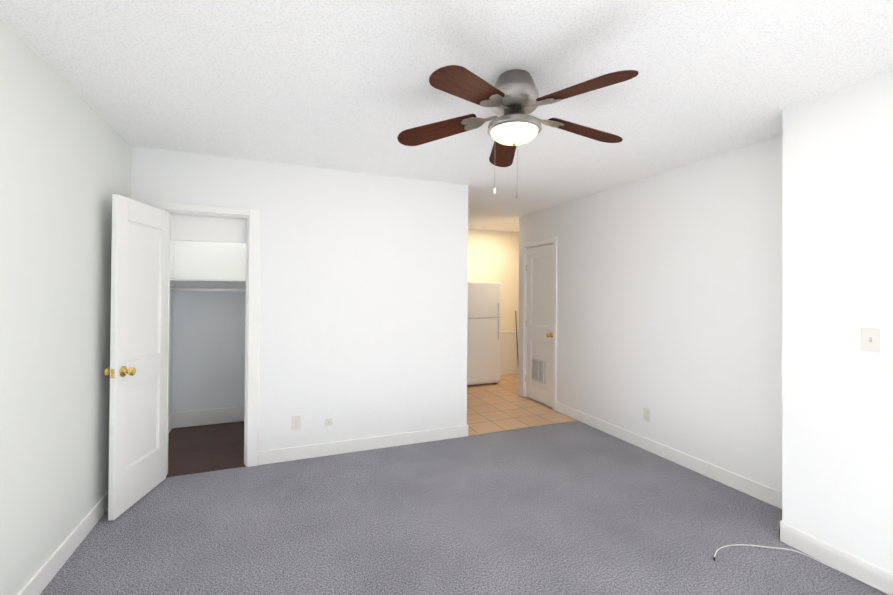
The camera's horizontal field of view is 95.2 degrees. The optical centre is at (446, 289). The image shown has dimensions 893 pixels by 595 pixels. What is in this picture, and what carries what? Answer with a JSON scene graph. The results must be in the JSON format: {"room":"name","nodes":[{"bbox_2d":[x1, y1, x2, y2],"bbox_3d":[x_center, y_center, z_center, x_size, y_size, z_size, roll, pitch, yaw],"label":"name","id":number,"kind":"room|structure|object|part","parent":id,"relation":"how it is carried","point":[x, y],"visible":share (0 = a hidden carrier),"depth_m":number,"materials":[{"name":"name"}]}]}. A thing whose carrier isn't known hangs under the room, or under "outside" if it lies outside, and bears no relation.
{"room":"empty living room","nodes":[
{"label":"empty living room","id":0,"kind":"room"},
{"bbox_2d":[0,19,130,594],"bbox_3d":[-2.053,0.173,2.154,0.120,2.470,6.940,1,0,-22],"label":"wall","id":1,"kind":"structure","parent":0,"point":[65,161],"depth_m":1.97,"materials":[{"name":"white paint"}]},
{"bbox_2d":[17,491,107,594],"bbox_3d":[-1.535,1.348,1.024,0.014,0.110,4.227,1,0,-22],"label":"baseboard","id":2,"kind":"structure","parent":1,"relation":"attached to","point":[54,563],"depth_m":2.09,"materials":[{"name":"white paint"}]},
{"bbox_2d":[169,240,173,415],"bbox_3d":[-2.067,0.186,3.856,1.134,2.470,1.173,1,0,-22],"label":"wall","id":3,"kind":"structure","parent":0,"point":[171,333],"depth_m":4.12,"materials":[{"name":"white paint"}]},
{"bbox_2d":[169,412,173,432],"bbox_3d":[-2.591,1.336,3.639,0.019,0.160,1.173,1,0,-22],"label":"baseboard","id":4,"kind":"structure","parent":3,"relation":"attached to","point":[171,418],"depth_m":4.11,"materials":[{"name":"white paint"}]},
{"bbox_2d":[170,278,245,286],"bbox_3d":[-2.215,-0.067,4.236,1.128,0.070,0.360,1,0,-22],"label":"closet shelf","id":5,"kind":"object","parent":3,"relation":"attached to","point":[211,282],"visible":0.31,"depth_m":4.22,"materials":[{"name":"white paint"}]},
{"bbox_2d":[170,288,245,291],"bbox_3d":[-2.178,0.002,4.143,1.084,0.030,0.030,1,0,-22],"label":"rail","id":6,"kind":"object","parent":5,"relation":"attached to","point":[204,289],"visible":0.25,"depth_m":4.05,"materials":[{"name":"white metal"}]},
{"bbox_2d":[171,215,245,243],"bbox_3d":[-1.905,-0.720,3.304,0.675,0.665,0.020,1,0,-22],"label":"wall","id":7,"kind":"structure","parent":0,"point":[203,229],"depth_m":3.28,"materials":[{"name":"white paint"}]},
{"bbox_2d":[172,240,245,411],"bbox_3d":[-2.309,0.189,4.454,1.134,2.470,0.124,1,0,-22],"label":"wall","id":8,"kind":"structure","parent":0,"point":[208,349],"depth_m":4.31,"materials":[{"name":"white paint"}]},
{"bbox_2d":[174,406,243,427],"bbox_3d":[-2.289,1.343,4.386,1.080,0.160,0.014,1,0,-22],"label":"baseboard","id":9,"kind":"structure","parent":8,"relation":"attached to","point":[203,417],"depth_m":4.29,"materials":[{"name":"white paint"}]},
{"bbox_2d":[131,146,467,450],"bbox_3d":[-1.083,0.190,3.557,2.734,2.470,0.120,1,0,-22],"label":"wall","id":10,"kind":"structure","parent":0,"point":[363,300],"depth_m":3.58,"materials":[{"name":"white paint"}]},
{"bbox_2d":[103,194,168,520],"bbox_3d":[-2.066,0.411,2.768,0.171,1.987,0.581,0,0,-7],"label":"closet door","id":11,"kind":"structure","parent":10,"relation":"in","point":[136,371],"depth_m":2.70,"materials":[{"name":"white paint"}]},
{"bbox_3d":[-2.091,0.511,2.539,0.068,0.066,0.066,0,0,-7],"label":"knob","id":12,"kind":"part","parent":11,"relation":"part of","materials":[{"name":"gold metal"}]},
{"label":"handle","id":13,"kind":"part","parent":11,"relation":"part of","materials":[{"name":"gold metal"}]},
{"bbox_3d":[-1.988,0.512,2.552,0.068,0.066,0.066,0,0,-7],"label":"knob","id":14,"kind":"part","parent":11,"relation":"part of","materials":[{"name":"gold metal"}]},
{"label":"panel","id":15,"kind":"part","parent":11,"relation":"part of","materials":[{"name":"white wood"}]},
{"bbox_3d":[-2.065,0.353,2.764,0.020,1.580,0.369,0,0,-7],"label":"panel mould","id":16,"kind":"part","parent":11,"relation":"part of","materials":[{"name":"white paint"}]},
{"bbox_2d":[151,201,260,474],"bbox_3d":[-1.883,0.382,3.222,0.745,2.070,0.140,1,0,-22],"label":"trim","id":17,"kind":"structure","parent":10,"relation":"attached to","point":[252,217],"depth_m":3.28,"materials":[{"name":"white paint"}]},
{"bbox_2d":[292,415,300,429],"bbox_3d":[-1.257,1.113,3.413,0.070,0.115,0.008,1,0,-22],"label":"electrical outlet","id":18,"kind":"object","parent":10,"relation":"attached to","point":[296,422],"visible":1,"depth_m":3.41,"materials":[{"name":"white plastic"}]},
{"bbox_2d":[325,418,331,425],"bbox_3d":[-1.013,1.140,3.510,0.060,0.060,0.011,1,0,-22],"label":"jack","id":19,"kind":"object","parent":10,"relation":"attached to","point":[328,422],"visible":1,"depth_m":3.51,"materials":[{"name":"white plastic"}]},
{"bbox_2d":[258,424,467,464],"bbox_3d":[-0.654,1.374,3.653,1.874,0.110,0.014,1,0,-22],"label":"baseboard","id":20,"kind":"structure","parent":10,"relation":"attached to","point":[362,444],"depth_m":3.60,"materials":[{"name":"white paint"}]},
{"bbox_2d":[0,0,892,231],"bbox_3d":[0.992,-1.082,3.393,6.674,0.100,6.940,1,0,-22],"label":"ceiling","id":21,"kind":"structure","parent":0,"point":[343,85],"depth_m":1.97,"materials":[{"name":"white paint"}]},
{"bbox_2d":[397,65,637,198],"bbox_3d":[0.377,-0.736,2.015,1.171,0.622,1.197,1,0,-22],"label":"fan","id":22,"kind":"object","parent":21,"relation":"hanging from","point":[511,99],"visible":1,"depth_m":1.93,"materials":[{"name":"brown wood"}]},
{"bbox_3d":[-0.050,-0.834,2.144,0.447,0.035,0.148,-8,-3,18],"label":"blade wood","id":23,"kind":"part","parent":22,"relation":"part of","materials":[{"name":"brown wood"}]},
{"bbox_3d":[0.092,-0.836,1.688,0.148,0.035,0.447,0,7,37],"label":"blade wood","id":24,"kind":"part","parent":22,"relation":"part of","materials":[{"name":"brown wood"}]},
{"bbox_3d":[0.340,-0.829,2.419,0.148,0.035,0.447,0,-8,1],"label":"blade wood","id":25,"kind":"part","parent":22,"relation":"part of","materials":[{"name":"brown wood"}]},
{"bbox_3d":[0.334,-0.754,2.013,0.236,0.062,0.236,1,0,-22],"label":"lamp shade","id":26,"kind":"part","parent":22,"relation":"part of","materials":[{"name":"white glass"}]},
{"bbox_3d":[0.336,-0.969,2.014,0.236,0.156,0.236,1,0,-22],"label":"motor","id":27,"kind":"part","parent":22,"relation":"part of","materials":[{"name":"silver metal"}]},
{"bbox_3d":[0.723,-0.829,2.134,0.447,0.035,0.148,8,-3,-17],"label":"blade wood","id":28,"kind":"part","parent":22,"relation":"part of","materials":[{"name":"brown wood"}]},
{"bbox_3d":[0.569,-0.833,1.681,0.148,0.035,0.447,1,7,-35],"label":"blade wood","id":29,"kind":"part","parent":22,"relation":"part of","materials":[{"name":"brown wood"}]},
{"bbox_2d":[40,421,886,594],"bbox_3d":[0.358,1.437,1.790,4.100,0.030,4.227,1,0,-22],"label":"floor carpet","id":30,"kind":"object","parent":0,"point":[575,508],"visible":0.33,"depth_m":2.41,"materials":[{"name":"grey carpet"}]},
{"bbox_2d":[714,544,892,594],"bbox_3d":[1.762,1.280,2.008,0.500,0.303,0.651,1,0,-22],"label":"cord","id":31,"kind":"object","parent":30,"relation":"on","point":[803,554],"visible":1,"depth_m":2.19,"materials":[{"name":"white plastic"}]},
{"bbox_2d":[468,229,518,330],"bbox_3d":[-0.296,0.218,6.544,6.674,2.470,0.120,1,0,-22],"label":"wall","id":32,"kind":"structure","parent":0,"point":[493,255],"depth_m":6.98,"materials":[{"name":"white paint"}]},
{"bbox_2d":[500,368,517,375],"bbox_3d":[0.302,1.403,6.708,5.180,0.110,0.014,1,0,-22],"label":"baseboard","id":33,"kind":"structure","parent":32,"relation":"attached to","point":[510,371],"depth_m":7.01,"materials":[{"name":"white paint"}]},
{"bbox_2d":[500,331,518,368],"bbox_3d":[1.316,1.038,7.117,1.440,0.640,0.022,1,0,-22],"label":"wainscot","id":34,"kind":"structure","parent":32,"relation":"attached to","point":[508,353],"depth_m":7.02,"materials":[{"name":"white paint"}]},
{"bbox_2d":[515,311,517,357],"bbox_3d":[1.257,0.914,7.000,0.094,1.095,0.148,1,0,-22],"label":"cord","id":35,"kind":"object","parent":34,"relation":"attached to","point":[516,335],"visible":0.69,"depth_m":7.05,"materials":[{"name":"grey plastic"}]},
{"bbox_2d":[467,374,574,434],"bbox_3d":[0.796,1.469,5.646,5.300,0.028,2.593,1,0,-22],"label":"floor","id":36,"kind":"structure","parent":0,"point":[501,404],"depth_m":4.93,"materials":[{"name":"beige tile"}]},
{"bbox_2d":[467,282,500,384],"bbox_3d":[0.435,0.672,6.409,0.650,1.570,0.615,1,0,-22],"label":"fridge","id":37,"kind":"object","parent":36,"relation":"on","point":[483,331],"visible":0.69,"depth_m":6.17,"materials":[{"name":"white metal"}]},
{"bbox_3d":[0.803,0.483,6.246,0.025,0.550,0.035,1,0,-22],"label":"handle","id":38,"kind":"part","parent":37,"relation":"part of","materials":[{"name":"white plastic"}]},
{"bbox_2d":[468,420,577,435],"bbox_3d":[0.831,1.442,4.264,1.366,0.006,0.035,1,0,-22],"label":"threshold strip","id":39,"kind":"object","parent":36,"relation":"on","point":[521,428],"depth_m":4.23,"materials":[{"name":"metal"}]},
{"bbox_2d":[518,135,781,490],"bbox_3d":[1.865,0.214,4.171,0.460,2.470,3.442,1,0,-22],"label":"wall","id":40,"kind":"structure","parent":0,"point":[669,299],"depth_m":3.36,"materials":[{"name":"white paint"}]},
{"bbox_2d":[521,236,556,410],"bbox_3d":[1.217,0.408,5.251,0.168,2.090,0.763,1,0,-22],"label":"door","id":41,"kind":"structure","parent":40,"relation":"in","point":[539,352],"depth_m":5.26,"materials":[{"name":"white paint"}]},
{"bbox_2d":[532,358,545,383],"bbox_3d":[1.190,1.048,5.280,0.008,0.290,0.300,1,0,-22],"label":"grille","id":42,"kind":"object","parent":41,"relation":"attached to","point":[538,364],"depth_m":5.27,"materials":[{"name":"white plastic"}]},
{"bbox_3d":[1.218,0.433,5.251,0.020,1.700,0.417,1,0,-22],"label":"panel mould","id":43,"kind":"part","parent":41,"relation":"part of","materials":[{"name":"white paint"}]},
{"bbox_3d":[1.218,0.433,5.251,0.007,1.704,0.421,1,0,-22],"label":"panel","id":44,"kind":"part","parent":41,"relation":"part of","materials":[{"name":"white paint"}]},
{"bbox_2d":[643,407,649,421],"bbox_3d":[1.804,1.125,3.677,0.008,0.115,0.070,1,0,-22],"label":"electrical outlet","id":45,"kind":"object","parent":40,"relation":"attached to","point":[646,414],"visible":1,"depth_m":3.67,"materials":[{"name":"white plastic"}]},
{"bbox_2d":[556,402,781,508],"bbox_3d":[1.799,1.390,3.676,0.014,0.110,2.585,1,0,-22],"label":"baseboard","id":46,"kind":"structure","parent":40,"relation":"attached to","point":[755,489],"depth_m":3.32,"materials":[{"name":"white paint"}]},
{"bbox_2d":[782,70,892,572],"bbox_3d":[2.549,0.199,1.497,0.520,2.470,2.028,1,0,-22],"label":"wall","id":47,"kind":"structure","parent":0,"point":[837,296],"depth_m":2.10,"materials":[{"name":"white paint"}]},
{"bbox_2d":[778,520,892,594],"bbox_3d":[2.019,1.380,2.067,0.014,0.110,0.590,1,0,-22],"label":"baseboard","id":48,"kind":"structure","parent":47,"relation":"attached to","point":[789,535],"depth_m":2.09,"materials":[{"name":"white paint"}]},
{"bbox_2d":[861,328,879,352],"bbox_3d":[2.062,0.244,1.985,0.016,0.115,0.070,1,0,-22],"label":"light switch","id":49,"kind":"object","parent":47,"relation":"attached to","point":[870,339],"visible":1,"depth_m":1.98,"materials":[{"name":"white plastic"}]},
{"bbox_3d":[0.975,1.552,3.373,6.674,0.170,6.940,1,0,-22],"label":"floor","id":50,"kind":"structure","parent":0,"visible":0},
{"bbox_2d":[166,421,245,477],"bbox_3d":[-2.020,1.438,3.869,1.254,0.026,1.413,1,0,-22],"label":"floor","id":51,"kind":"structure","parent":50,"relation":"on","point":[202,448],"depth_m":3.65,"materials":[{"name":"brown wood"}]}
]}

